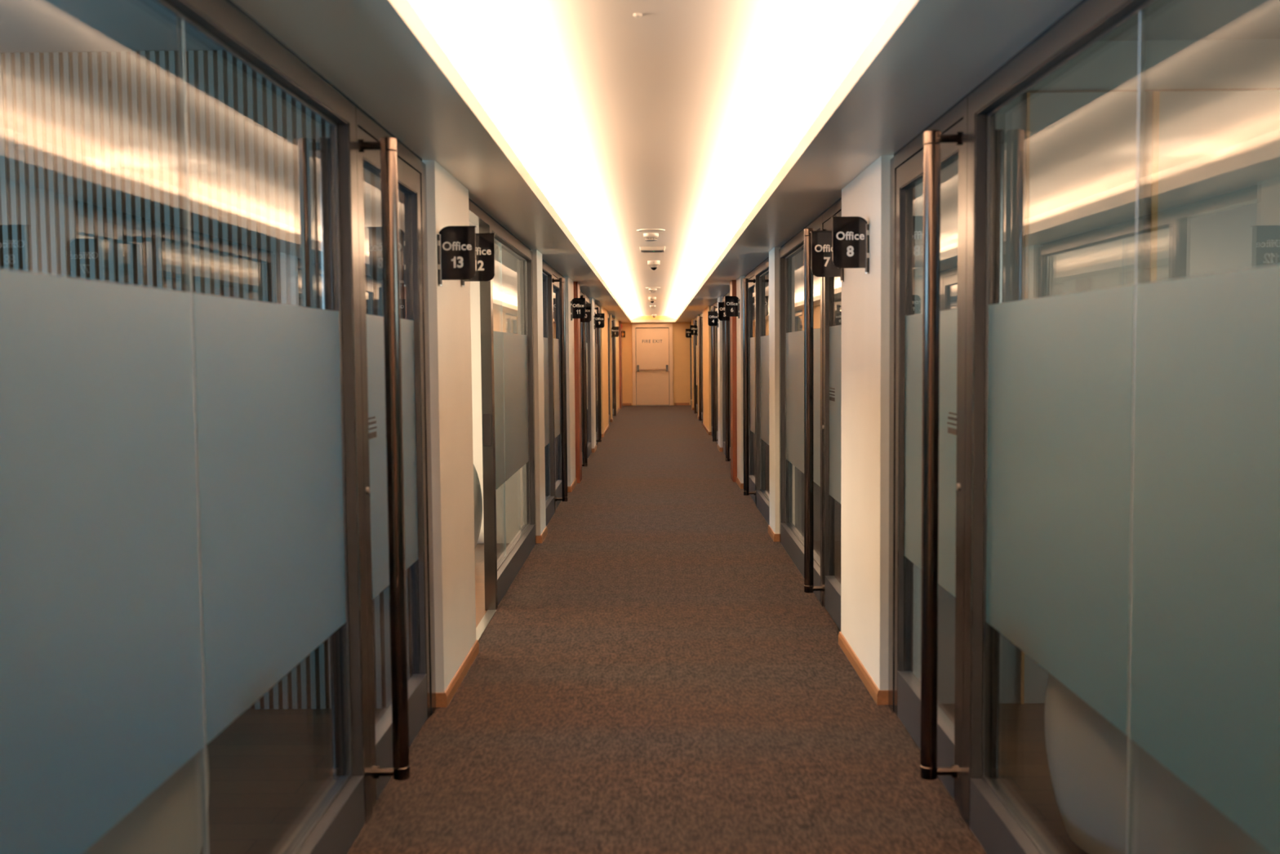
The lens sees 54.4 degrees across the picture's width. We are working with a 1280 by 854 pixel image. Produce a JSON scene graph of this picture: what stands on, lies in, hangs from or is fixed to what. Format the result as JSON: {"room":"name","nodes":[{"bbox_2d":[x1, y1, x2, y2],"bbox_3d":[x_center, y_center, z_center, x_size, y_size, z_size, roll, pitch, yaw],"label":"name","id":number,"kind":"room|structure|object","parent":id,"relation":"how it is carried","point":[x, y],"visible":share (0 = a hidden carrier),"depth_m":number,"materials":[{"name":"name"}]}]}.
{"room":"office corridor","nodes":[
{"label":"office corridor","id":0,"kind":"room"},
{"bbox_2d":[0,0,225,53],"bbox_3d":[-2.506,-2.170,15.299,3.480,0.100,36.750,0,3,1],"label":"ceiling","id":1,"kind":"structure","parent":0,"point":[32,26],"depth_m":4.60,"materials":[{"name":"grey paint"}]},
{"bbox_2d":[0,49,411,709],"bbox_3d":[-2.585,-0.163,5.043,3.300,2.658,0.024,0,3,1],"label":"wall","id":2,"kind":"structure","parent":0,"point":[91,184],"depth_m":4.98,"materials":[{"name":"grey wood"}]},
{"bbox_2d":[422,160,475,692],"bbox_3d":[-0.888,0.013,5.511,0.160,2.221,0.920,0,3,1],"label":"wall","id":3,"kind":"structure","parent":0,"point":[446,198],"depth_m":5.31,"materials":[{"name":"beige paint"}]},
{"bbox_2d":[436,226,476,286],"bbox_3d":[-0.740,-0.690,5.031,0.159,0.239,0.032,0,3,1],"label":"sign","id":4,"kind":"object","parent":3,"relation":"attached to","point":[456,245],"visible":1,"depth_m":5.03,"materials":[{"name":"black plastic"}]},
{"bbox_2d":[435,640,479,706],"bbox_3d":[-0.818,1.091,5.576,0.062,0.060,0.940,0,3,1],"label":"baseboard","id":5,"kind":"structure","parent":3,"relation":"attached to","point":[442,699],"depth_m":5.40,"materials":[{"name":"brown wood"}]},
{"bbox_2d":[461,232,495,286],"bbox_3d":[-0.734,-0.755,5.633,0.159,0.239,0.032,0,3,1],"label":"sign","id":6,"kind":"object","parent":3,"relation":"attached to","point":[485,242],"visible":0.65,"depth_m":5.63,"materials":[{"name":"black plastic"}]},
{"bbox_2d":[468,197,489,225],"bbox_3d":[-1.325,-0.041,6.453,0.995,2.222,1.002,0,3,1],"label":"door","id":7,"kind":"structure","parent":3,"relation":"in","point":[477,216],"depth_m":6.53,"materials":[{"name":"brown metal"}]},
{"bbox_2d":[475,609,496,639],"bbox_3d":[-0.838,1.062,6.531,0.050,0.005,0.970,0,3,1],"label":"trim","id":8,"kind":"structure","parent":3,"relation":"attached to","point":[484,622],"depth_m":6.67,"materials":[{"name":"silver metal"}]},
{"bbox_2d":[469,222,484,543],"bbox_3d":[-2.561,-0.444,9.654,3.270,2.660,0.470,0,3,1],"label":"wall","id":9,"kind":"structure","parent":0,"point":[474,286],"depth_m":9.41,"materials":[{"name":"beige paint"}]},
{"bbox_2d":[530,249,546,535],"bbox_3d":[-0.844,-0.238,9.648,0.160,2.221,0.470,0,3,1],"label":"wall","id":10,"kind":"structure","parent":0,"point":[536,255],"depth_m":9.47,"materials":[{"name":"beige paint"}]},
{"bbox_2d":[536,526,547,542],"bbox_3d":[-0.773,0.840,9.713,0.062,0.060,0.490,0,3,1],"label":"baseboard","id":11,"kind":"structure","parent":10,"relation":"attached to","point":[540,539],"depth_m":9.53,"materials":[{"name":"brown wood"}]},
{"bbox_2d":[564,276,575,486],"bbox_3d":[-0.800,-0.486,13.730,0.160,2.221,1.750,0,3,1],"label":"wall","id":12,"kind":"structure","parent":0,"point":[569,286],"depth_m":12.99,"materials":[{"name":"beige paint"}]},
{"bbox_2d":[567,477,577,492],"bbox_3d":[-0.730,0.592,13.795,0.062,0.060,1.770,0,3,1],"label":"baseboard","id":13,"kind":"structure","parent":12,"relation":"attached to","point":[570,489],"depth_m":13.06,"materials":[{"name":"brown wood"}]},
{"bbox_2d":[573,281,582,483],"bbox_3d":[-0.701,-0.499,13.919,0.055,2.221,0.410,0,3,1],"label":"trim","id":14,"kind":"structure","parent":12,"relation":"attached to","point":[576,285],"depth_m":13.75,"materials":[{"name":"red wood"}]},
{"bbox_2d":[570,297,585,320],"bbox_3d":[-0.653,-1.242,13.157,0.159,0.239,0.032,0,3,1],"label":"sign","id":15,"kind":"object","parent":12,"relation":"attached to","point":[577,304],"visible":1,"depth_m":13.15,"materials":[{"name":"black plastic"}]},
{"bbox_2d":[580,303,591,322],"bbox_3d":[-0.640,-1.308,14.405,0.159,0.239,0.032,0,3,1],"label":"sign","id":16,"kind":"object","parent":12,"relation":"attached to","point":[587,318],"visible":0.48,"depth_m":14.40,"materials":[{"name":"black plastic"}]},
{"bbox_2d":[589,297,595,448],"bbox_3d":[-0.752,-0.761,18.247,0.160,2.221,0.700,0,3,1],"label":"wall","id":17,"kind":"structure","parent":0,"point":[592,300],"depth_m":17.95,"materials":[{"name":"beige paint"}]},
{"bbox_2d":[591,444,596,452],"bbox_3d":[-0.681,0.317,18.311,0.062,0.060,0.720,0,3,1],"label":"baseboard","id":18,"kind":"structure","parent":17,"relation":"attached to","point":[594,449],"depth_m":17.97,"materials":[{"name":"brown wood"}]},
{"bbox_2d":[593,313,604,329],"bbox_3d":[-0.598,-1.550,18.297,0.159,0.239,0.032,0,3,1],"label":"sign","id":19,"kind":"object","parent":17,"relation":"attached to","point":[598,317],"visible":1,"depth_m":18.29,"materials":[{"name":"black plastic"}]},
{"bbox_2d":[599,306,608,433],"bbox_3d":[-0.706,-1.019,22.488,0.160,2.221,2.800,0,3,1],"label":"wall","id":20,"kind":"structure","parent":0,"point":[603,331],"depth_m":22.12,"materials":[{"name":"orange paint"}]},
{"bbox_2d":[601,424,608,437],"bbox_3d":[-0.636,0.059,22.553,0.062,0.060,2.820,0,3,1],"label":"baseboard","id":21,"kind":"structure","parent":20,"relation":"attached to","point":[607,427],"depth_m":21.94,"materials":[{"name":"brown wood"}]},
{"bbox_2d":[608,314,612,418],"bbox_3d":[-0.670,-1.225,25.872,0.160,2.221,0.420,0,3,1],"label":"wall","id":22,"kind":"structure","parent":0,"point":[610,315],"depth_m":25.68,"materials":[{"name":"yellow paint"}]},
{"bbox_2d":[611,326,618,337],"bbox_3d":[-0.516,-1.963,25.835,0.160,0.239,0.032,0,3,1],"label":"sign","id":23,"kind":"object","parent":22,"relation":"attached to","point":[615,330],"visible":1,"depth_m":25.83,"materials":[{"name":"black plastic"}]},
{"bbox_2d":[613,317,619,410],"bbox_3d":[-0.626,-1.473,29.949,0.160,2.221,3.250,0,3,1],"label":"wall","id":24,"kind":"structure","parent":0,"point":[617,370],"depth_m":30.04,"materials":[{"name":"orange paint"}]},
{"bbox_2d":[618,320,622,408],"bbox_3d":[-0.507,-1.611,32.214,0.050,2.221,1.270,0,3,1],"label":"trim","id":25,"kind":"structure","parent":24,"relation":"attached to","point":[620,322],"depth_m":31.63,"materials":[{"name":"red wood"}]},
{"bbox_2d":[621,330,625,337],"bbox_3d":[-0.452,-2.409,32.320,0.129,0.170,0.030,0,3,1],"label":"sign","id":26,"kind":"object","parent":24,"relation":"attached to","point":[623,332],"visible":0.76,"depth_m":32.31,"materials":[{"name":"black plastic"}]},
{"bbox_2d":[200,404,1088,853],"bbox_3d":[0.227,0.539,15.435,8.900,0.050,36.750,0,3,1],"label":"floor","id":27,"kind":"structure","parent":0,"point":[658,673],"depth_m":4.82,"materials":[{"name":"brown carpet"}]},
{"bbox_2d":[82,731,209,853],"bbox_3d":[-1.468,0.899,3.052,0.745,0.760,0.840,2,4,31],"label":"tub chair","id":28,"kind":"object","parent":27,"relation":"on","point":[168,820],"visible":0.24,"depth_m":2.94,"materials":[{"name":"white leather"}]},
{"bbox_2d":[473,464,482,550],"bbox_3d":[-1.478,0.560,8.643,0.745,0.760,0.840,2,4,31],"label":"tub chair","id":29,"kind":"object","parent":27,"relation":"on","point":[477,498],"visible":0.09,"depth_m":8.58,"materials":[{"name":"white leather"}]},
{"bbox_2d":[1044,604,1271,853],"bbox_3d":[1.535,0.848,3.468,0.745,0.760,0.840,-2,4,-29],"label":"tub chair","id":30,"kind":"object","parent":27,"relation":"on","point":[1087,755],"visible":0.5,"depth_m":3.26,"materials":[{"name":"beige fabric"}]},
{"bbox_2d":[409,0,897,315],"bbox_3d":[0.165,-1.912,15.136,1.647,0.080,36.450,0,3,1],"label":"ceiling","id":31,"kind":"structure","parent":0,"point":[677,117],"depth_m":4.73,"materials":[{"name":"white paint"}]},
{"bbox_2d":[633,13,641,17],"bbox_3d":[-0.007,-1.161,3.516,0.024,0.009,0.024,0,3,1],"label":"cap","id":32,"kind":"object","parent":31,"relation":"attached to","point":[637,15],"visible":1,"depth_m":3.51,"materials":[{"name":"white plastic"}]},
{"bbox_2d":[643,232,658,241],"bbox_3d":[0.089,-1.535,10.075,0.124,0.059,0.124,0,3,1],"label":"smoke detector","id":33,"kind":"object","parent":31,"relation":"attached to","point":[650,237],"visible":1,"depth_m":10.03,"materials":[{"name":"white plastic"}]},
{"bbox_2d":[636,228,665,232],"bbox_3d":[0.085,-1.541,9.774,0.224,0.009,0.224,0,3,1],"label":"ceiling speaker","id":34,"kind":"object","parent":31,"relation":"attached to","point":[644,230],"visible":1,"depth_m":9.74,"materials":[{"name":"white plastic"}]},
{"bbox_2d":[640,230,661,231],"bbox_3d":[0.085,-1.539,9.774,0.180,0.002,0.180,0,3,1],"label":"grille","id":35,"kind":"object","parent":34,"relation":"attached to","point":[641,230],"depth_m":9.78,"materials":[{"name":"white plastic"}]},
{"bbox_2d":[648,297,656,302],"bbox_3d":[0.215,-2.233,21.903,0.139,0.101,0.141,0,3,1],"label":"security camera","id":36,"kind":"object","parent":31,"relation":"attached to","point":[651,300],"visible":1,"depth_m":21.86,"materials":[{"name":"white plastic"}]},
{"bbox_2d":[640,246,665,252],"bbox_3d":[0.115,-1.626,11.422,0.234,0.040,0.224,0,3,1],"label":"exit sign","id":37,"kind":"object","parent":31,"relation":"attached to","point":[642,249],"visible":1,"depth_m":11.31,"materials":[{"name":"white plastic"}]},
{"bbox_2d":[648,288,657,292],"bbox_3d":[0.193,-2.069,18.858,0.124,0.059,0.124,0,3,1],"label":"smoke detector","id":38,"kind":"object","parent":31,"relation":"attached to","point":[651,290],"visible":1,"depth_m":18.81,"materials":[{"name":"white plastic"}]},
{"bbox_2d":[647,260,660,270],"bbox_3d":[0.145,-1.701,13.119,0.132,0.096,0.134,0,3,1],"label":"security camera","id":39,"kind":"object","parent":31,"relation":"attached to","point":[653,264],"visible":1,"depth_m":13.07,"materials":[{"name":"white plastic"}]},
{"bbox_2d":[621,315,690,405],"bbox_3d":[0.410,-1.887,33.495,2.300,2.600,0.200,0,3,1],"label":"wall","id":40,"kind":"structure","parent":0,"point":[681,344],"depth_m":33.40,"materials":[{"name":"yellow paint"}]},
{"bbox_2d":[622,403,631,405],"bbox_3d":[-0.365,-0.607,33.475,0.270,0.060,0.012,0,3,1],"label":"baseboard","id":41,"kind":"structure","parent":40,"relation":"attached to","point":[623,404],"depth_m":33.47,"materials":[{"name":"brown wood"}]},
{"bbox_2d":[631,323,673,405],"bbox_3d":[0.337,-1.674,33.365,1.087,2.193,0.086,0,3,1],"label":"door","id":42,"kind":"structure","parent":40,"relation":"in","point":[651,343],"depth_m":33.37,"materials":[{"name":"beige paint"}]},
{"bbox_2d":[674,402,688,404],"bbox_3d":[1.123,-0.618,33.458,0.405,0.060,0.012,0,3,1],"label":"baseboard","id":43,"kind":"structure","parent":40,"relation":"attached to","point":[676,403],"depth_m":33.45,"materials":[{"name":"brown wood"}]},
{"bbox_2d":[231,0,1080,322],"bbox_3d":[0.199,-1.728,15.147,2.085,0.066,36.450,0,3,1],"label":"ceiling","id":44,"kind":"structure","parent":0,"point":[924,56],"depth_m":3.86,"materials":[{"name":"beige paint"}]},
{"bbox_2d":[691,319,693,407],"bbox_3d":[1.367,-1.537,30.726,0.160,2.221,0.450,0,3,1],"label":"wall","id":45,"kind":"structure","parent":0,"point":[692,339],"depth_m":30.52,"materials":[{"name":"yellow paint"}]},
{"bbox_2d":[685,328,692,338],"bbox_3d":[1.201,-2.299,30.706,0.159,0.239,0.032,0,3,1],"label":"sign","id":46,"kind":"object","parent":45,"relation":"attached to","point":[688,335],"visible":0.85,"depth_m":30.70,"materials":[{"name":"black plastic"}]},
{"bbox_2d":[697,314,700,415],"bbox_3d":[1.323,-1.290,26.658,0.160,2.221,0.560,0,3,1],"label":"wall","id":47,"kind":"structure","parent":0,"point":[698,315],"depth_m":26.54,"materials":[{"name":"yellow paint"}]},
{"bbox_2d":[690,324,697,336],"bbox_3d":[1.157,-2.060,26.613,0.159,0.239,0.032,0,3,1],"label":"sign","id":48,"kind":"object","parent":47,"relation":"attached to","point":[694,328],"visible":1,"depth_m":26.61,"materials":[{"name":"black plastic"}]},
{"bbox_2d":[702,305,711,431],"bbox_3d":[1.281,-1.050,22.716,0.160,2.221,2.700,0,3,1],"label":"wall","id":49,"kind":"structure","parent":0,"point":[706,328],"depth_m":22.25,"materials":[{"name":"yellow paint"}]},
{"bbox_2d":[702,422,711,435],"bbox_3d":[1.230,0.029,22.782,0.062,0.060,2.720,0,3,1],"label":"baseboard","id":50,"kind":"structure","parent":49,"relation":"attached to","point":[704,425],"depth_m":22.33,"materials":[{"name":"brown wood"}]},
{"bbox_2d":[717,296,723,447],"bbox_3d":[1.233,-0.775,18.189,0.160,2.221,0.670,0,3,1],"label":"wall","id":51,"kind":"structure","parent":0,"point":[719,299],"depth_m":17.91,"materials":[{"name":"beige paint"}]},
{"bbox_2d":[707,311,718,327],"bbox_3d":[1.066,-1.564,18.128,0.159,0.239,0.032,0,3,1],"label":"sign","id":52,"kind":"object","parent":51,"relation":"attached to","point":[713,316],"visible":0.98,"depth_m":18.12,"materials":[{"name":"black plastic"}]},
{"bbox_2d":[717,444,722,451],"bbox_3d":[1.181,0.304,18.256,0.062,0.060,0.690,0,3,1],"label":"baseboard","id":53,"kind":"structure","parent":51,"relation":"attached to","point":[720,449],"depth_m":17.93,"materials":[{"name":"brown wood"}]},
{"bbox_2d":[736,275,745,483],"bbox_3d":[1.166,-0.510,13.833,0.200,2.221,1.660,0,3,1],"label":"wall","id":54,"kind":"structure","parent":0,"point":[740,281],"depth_m":13.16,"materials":[{"name":"beige paint"}]},
{"bbox_2d":[717,302,729,320],"bbox_3d":[0.987,-1.332,14.486,0.159,0.239,0.032,0,3,1],"label":"sign","id":55,"kind":"object","parent":54,"relation":"attached to","point":[722,316],"visible":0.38,"depth_m":14.48,"materials":[{"name":"black plastic"}]},
{"bbox_2d":[724,296,739,319],"bbox_3d":[0.973,-1.260,13.138,0.159,0.239,0.032,0,3,1],"label":"sign","id":56,"kind":"object","parent":54,"relation":"attached to","point":[731,303],"visible":1,"depth_m":13.13,"materials":[{"name":"black plastic"}]},
{"bbox_2d":[729,280,737,481],"bbox_3d":[1.049,-0.513,13.899,0.055,2.221,0.410,0,3,1],"label":"trim","id":57,"kind":"structure","parent":54,"relation":"attached to","point":[733,282],"depth_m":13.73,"materials":[{"name":"red wood"}]},
{"bbox_2d":[736,476,743,488],"bbox_3d":[1.094,0.569,13.899,0.062,0.060,1.680,0,3,1],"label":"baseboard","id":58,"kind":"structure","parent":54,"relation":"attached to","point":[740,485],"depth_m":13.18,"materials":[{"name":"brown wood"}]},
{"bbox_2d":[768,247,780,533],"bbox_3d":[1.121,-0.254,9.626,0.200,2.221,0.470,0,3,1],"label":"wall","id":59,"kind":"structure","parent":0,"point":[774,424],"depth_m":9.47,"materials":[{"name":"beige paint"}]},
{"bbox_2d":[768,524,779,541],"bbox_3d":[1.049,0.825,9.692,0.062,0.060,0.490,0,3,1],"label":"baseboard","id":60,"kind":"structure","parent":59,"relation":"attached to","point":[775,537],"depth_m":9.51,"materials":[{"name":"brown wood"}]},
{"bbox_2d":[815,276,840,541],"bbox_3d":[2.861,-0.487,9.593,3.285,2.660,0.470,0,3,1],"label":"window","id":61,"kind":"structure","parent":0,"point":[837,283],"depth_m":9.35,"materials":[{"name":"glass"}]},
{"bbox_2d":[840,155,923,689],"bbox_3d":[1.077,-0.006,5.554,0.200,2.221,1.050,0,3,1],"label":"wall","id":62,"kind":"structure","parent":0,"point":[865,298],"depth_m":5.29,"materials":[{"name":"beige paint"}]},
{"bbox_2d":[810,231,844,281],"bbox_3d":[0.896,-0.814,5.952,0.159,0.239,0.032,0,3,1],"label":"sign","id":63,"kind":"object","parent":62,"relation":"attached to","point":[822,264],"visible":0.66,"depth_m":5.95,"materials":[{"name":"black plastic"}]},
{"bbox_2d":[831,216,870,274],"bbox_3d":[0.888,-0.766,5.254,0.159,0.239,0.032,0,3,1],"label":"sign","id":64,"kind":"object","parent":62,"relation":"attached to","point":[851,234],"visible":1,"depth_m":5.25,"materials":[{"name":"black plastic"}]},
{"bbox_2d":[838,631,888,704],"bbox_3d":[1.006,1.073,5.620,0.062,0.060,1.070,0,3,1],"label":"baseboard","id":65,"kind":"structure","parent":62,"relation":"attached to","point":[880,696],"depth_m":5.42,"materials":[{"name":"brown wood"}]},
{"bbox_2d":[937,39,1279,703],"bbox_3d":[2.818,-0.239,5.521,3.285,2.660,1.050,0,3,1],"label":"wall","id":66,"kind":"structure","parent":0,"point":[1219,203],"depth_m":4.96,"materials":[{"name":"clear glass"}]},
{"bbox_2d":[1020,92,1030,703],"bbox_3d":[1.550,-0.097,5.011,0.012,2.460,0.011,0,3,1],"label":"strip","id":67,"kind":"object","parent":66,"relation":"attached to","point":[1028,94],"visible":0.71,"depth_m":4.96,"materials":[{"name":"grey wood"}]},
{"bbox_2d":[1024,88,1279,93],"bbox_3d":[2.800,-1.339,4.923,3.270,0.008,0.009,0,3,1],"label":"rail","id":68,"kind":"object","parent":66,"relation":"attached to","point":[1215,89],"visible":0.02,"depth_m":4.93,"materials":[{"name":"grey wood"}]},
{"bbox_2d":[1149,91,1159,282],"bbox_3d":[2.055,-0.101,5.005,0.024,2.460,0.011,0,3,1],"label":"strip","id":69,"kind":"object","parent":66,"relation":"attached to","point":[1156,95],"visible":0.36,"depth_m":4.95,"materials":[{"name":"brown wood"}]},
{"bbox_2d":[1099,0,1279,40],"bbox_3d":[2.906,-2.213,15.239,3.495,0.100,36.750,0,3,1],"label":"ceiling","id":70,"kind":"structure","parent":0,"point":[1165,20],"depth_m":4.64,"materials":[{"name":"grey paint"}]},
{"bbox_3d":[-0.957,0.403,-0.892,0.160,2.221,4.150,0,3,1],"label":"wall","id":71,"kind":"structure","parent":0,"visible":0},
{"bbox_2d":[0,0,371,853],"bbox_3d":[-0.907,0.195,2.516,0.073,2.222,2.680,0,3,1],"label":"glass partition","id":72,"kind":"structure","parent":71,"relation":"in","point":[102,686],"depth_m":2.42,"materials":[{"name":"grey glass"}]},
{"bbox_3d":[1.008,0.387,-0.914,0.200,2.221,4.150,0,3,1],"label":"wall","id":73,"kind":"structure","parent":0,"visible":0},
{"bbox_2d":[962,0,1279,853],"bbox_3d":[1.011,0.181,2.470,0.073,2.222,2.630,0,3,1],"label":"glass partition","id":74,"kind":"structure","parent":73,"relation":"in","point":[1049,380],"depth_m":2.60,"materials":[{"name":"grey glass"}]},
{"bbox_3d":[1.197,-1.937,15.123,0.125,0.407,36.450,0,3,1],"label":"wall","id":75,"kind":"structure","parent":0,"visible":0},
{"bbox_2d":[689,321,692,406],"bbox_3d":[1.369,-1.625,32.173,0.073,2.222,2.420,0,3,1],"label":"window","id":76,"kind":"structure","parent":75,"relation":"in","point":[691,362],"depth_m":33.30,"materials":[{"name":"grey glass"}]},
{"bbox_2d":[693,316,697,413],"bbox_3d":[1.338,-1.449,29.273,0.073,2.222,2.430,0,3,1],"label":"window","id":77,"kind":"structure","parent":75,"relation":"in","point":[695,318],"depth_m":29.57,"materials":[{"name":"brown metal"}]},
{"bbox_2d":[693,320,697,415],"bbox_3d":[1.298,-1.341,27.505,0.247,2.222,1.105,0,3,1],"label":"door","id":78,"kind":"structure","parent":75,"relation":"in","point":[695,321],"depth_m":27.03,"materials":[{"name":"grey glass"}]},
{"bbox_2d":[697,313,702,422],"bbox_3d":[1.267,-1.168,24.645,0.247,2.222,1.135,0,3,1],"label":"door","id":79,"kind":"structure","parent":75,"relation":"in","point":[700,317],"depth_m":24.16,"materials":[{"name":"brown metal"}]},
{"bbox_2d":[699,312,702,421],"bbox_3d":[1.301,-1.237,25.790,0.073,2.222,1.150,0,3,1],"label":"window","id":80,"kind":"structure","parent":75,"relation":"in","point":[702,313],"depth_m":26.27,"materials":[{"name":"brown metal"}]},
{"bbox_2d":[710,302,715,435],"bbox_3d":[1.244,-0.917,20.515,0.073,2.222,1.680,0,3,1],"label":"window","id":81,"kind":"structure","parent":75,"relation":"in","point":[713,304],"depth_m":21.28,"materials":[{"name":"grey glass"}]},
{"bbox_2d":[711,301,718,444],"bbox_3d":[1.208,-0.831,19.105,0.247,2.222,1.135,0,3,1],"label":"door","id":82,"kind":"structure","parent":75,"relation":"in","point":[714,354],"depth_m":18.63,"materials":[{"name":"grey metal"}]},
{"bbox_2d":[721,292,728,455],"bbox_3d":[1.208,-0.710,17.111,0.073,2.222,1.460,0,3,1],"label":"window","id":83,"kind":"structure","parent":75,"relation":"in","point":[726,294],"depth_m":17.76,"materials":[{"name":"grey glass"}]},
{"bbox_2d":[724,291,730,461],"bbox_3d":[1.172,-0.629,15.792,0.247,2.222,1.175,0,3,1],"label":"door","id":84,"kind":"structure","parent":75,"relation":"in","point":[727,347],"depth_m":15.26,"materials":[{"name":"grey metal"}]},
{"bbox_2d":[742,267,755,502],"bbox_3d":[1.093,-0.407,12.139,0.247,2.222,1.095,0,3,1],"label":"door","id":85,"kind":"structure","parent":75,"relation":"in","point":[748,283],"depth_m":11.68,"materials":[{"name":"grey metal"}]},
{"bbox_2d":[755,256,769,524],"bbox_3d":[1.099,-0.321,10.732,0.073,2.222,1.715,0,3,1],"label":"window","id":86,"kind":"structure","parent":75,"relation":"in","point":[762,270],"depth_m":11.28,"materials":[{"name":"glass"}]},
{"bbox_2d":[778,211,824,605],"bbox_3d":[1.072,-0.166,8.181,0.073,2.222,2.395,0,3,1],"label":"window","id":87,"kind":"structure","parent":75,"relation":"in","point":[791,254],"depth_m":8.59,"materials":[{"name":"glass"}]},
{"bbox_2d":[804,196,841,630],"bbox_3d":[1.033,-0.066,6.540,0.247,2.222,0.885,0,3,1],"label":"door","id":88,"kind":"structure","parent":75,"relation":"in","point":[830,588],"depth_m":6.89,"materials":[{"name":"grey metal"}]},
{"bbox_2d":[829,387,835,395],"bbox_3d":[1.047,-0.193,6.790,0.001,0.040,0.205,0,3,1],"label":"print","id":89,"kind":"object","parent":88,"relation":"on","point":[832,390],"depth_m":6.78,"materials":[{"name":"white plastic"}]},
{"bbox_2d":[888,89,1004,817],"bbox_3d":[1.010,0.064,4.394,0.247,2.222,1.215,0,3,1],"label":"door","id":90,"kind":"structure","parent":75,"relation":"in","point":[927,388],"depth_m":4.04,"materials":[{"name":"glass"}]},
{"bbox_2d":[947,412,956,426],"bbox_3d":[1.018,-0.025,4.020,0.001,0.040,0.205,0,3,1],"label":"print","id":91,"kind":"object","parent":90,"relation":"on","point":[952,416],"depth_m":4.06,"materials":[{"name":"white plastic"}]},
{"bbox_3d":[-0.823,-1.921,15.146,0.085,0.407,36.450,0,3,1],"label":"wall","id":92,"kind":"structure","parent":0,"visible":0},
{"bbox_2d":[317,100,435,813],"bbox_3d":[-0.865,0.078,4.440,0.247,2.222,1.165,0,3,1],"label":"door","id":93,"kind":"structure","parent":92,"relation":"in","point":[395,350],"depth_m":4.08,"materials":[{"name":"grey glass"}]},
{"bbox_2d":[368,416,377,430],"bbox_3d":[-0.882,-0.011,4.061,0.001,0.040,0.205,0,3,1],"label":"print","id":94,"kind":"object","parent":93,"relation":"on","point":[372,420],"depth_m":4.11,"materials":[{"name":"white plastic"}]},
{"bbox_2d":[479,213,536,610],"bbox_3d":[-0.846,-0.149,8.172,0.073,2.222,2.456,0,3,1],"label":"glass partition","id":95,"kind":"structure","parent":92,"relation":"in","point":[506,300],"depth_m":7.96,"materials":[{"name":"glass"}]},
{"bbox_2d":[542,258,555,526],"bbox_3d":[-0.821,-0.295,10.569,0.073,2.222,1.345,0,3,1],"label":"window","id":96,"kind":"structure","parent":92,"relation":"in","point":[548,321],"depth_m":11.11,"materials":[{"name":"glass"}]},
{"bbox_2d":[551,266,568,509],"bbox_3d":[-0.785,-0.371,11.826,0.247,2.222,1.165,0,3,1],"label":"door","id":97,"kind":"structure","parent":92,"relation":"in","point":[558,282],"depth_m":11.47,"materials":[{"name":"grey metal"}]},
{"bbox_2d":[560,274,567,437],"bbox_3d":[-0.798,-0.420,12.627,0.073,2.222,0.430,0,3,1],"label":"window","id":98,"kind":"structure","parent":92,"relation":"in","point":[561,274],"depth_m":12.79,"materials":[{"name":"grey glass"}]},
{"bbox_2d":[579,290,587,466],"bbox_3d":[-0.750,-0.576,15.187,0.247,2.222,1.130,0,3,1],"label":"door","id":99,"kind":"structure","parent":92,"relation":"in","point":[583,325],"depth_m":14.73,"materials":[{"name":"glass"}]},
{"bbox_2d":[580,290,591,457],"bbox_3d":[-0.754,-0.675,16.819,0.073,2.222,2.130,0,3,1],"label":"window","id":100,"kind":"structure","parent":92,"relation":"in","point":[587,299],"depth_m":17.78,"materials":[{"name":"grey glass"}]},
{"bbox_2d":[595,302,599,439],"bbox_3d":[-0.715,-0.893,20.412,0.073,2.222,1.330,0,3,1],"label":"window","id":101,"kind":"structure","parent":92,"relation":"in","point":[597,305],"depth_m":20.03,"materials":[{"name":"grey glass"}]},
{"bbox_2d":[594,302,601,444],"bbox_3d":[-0.707,-0.819,19.179,0.247,2.222,1.130,0,3,1],"label":"door","id":102,"kind":"structure","parent":92,"relation":"in","point":[597,340],"depth_m":18.71,"materials":[{"name":"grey metal"}]},
{"bbox_2d":[607,313,610,422],"bbox_3d":[-0.668,-1.159,24.774,0.073,2.222,1.750,0,3,1],"label":"window","id":103,"kind":"structure","parent":92,"relation":"in","point":[608,328],"depth_m":25.56,"materials":[{"name":"glass"}]},
{"bbox_2d":[611,316,613,416],"bbox_3d":[-0.636,-1.339,27.748,0.073,2.222,1.130,0,3,1],"label":"window","id":104,"kind":"structure","parent":92,"relation":"in","point":[611,317],"depth_m":28.22,"materials":[{"name":"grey glass"}]},
{"bbox_2d":[611,320,616,417],"bbox_3d":[-0.627,-1.272,26.640,0.247,2.222,1.080,0,3,1],"label":"door","id":105,"kind":"structure","parent":92,"relation":"in","point":[613,321],"depth_m":26.14,"materials":[{"name":"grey metal"}]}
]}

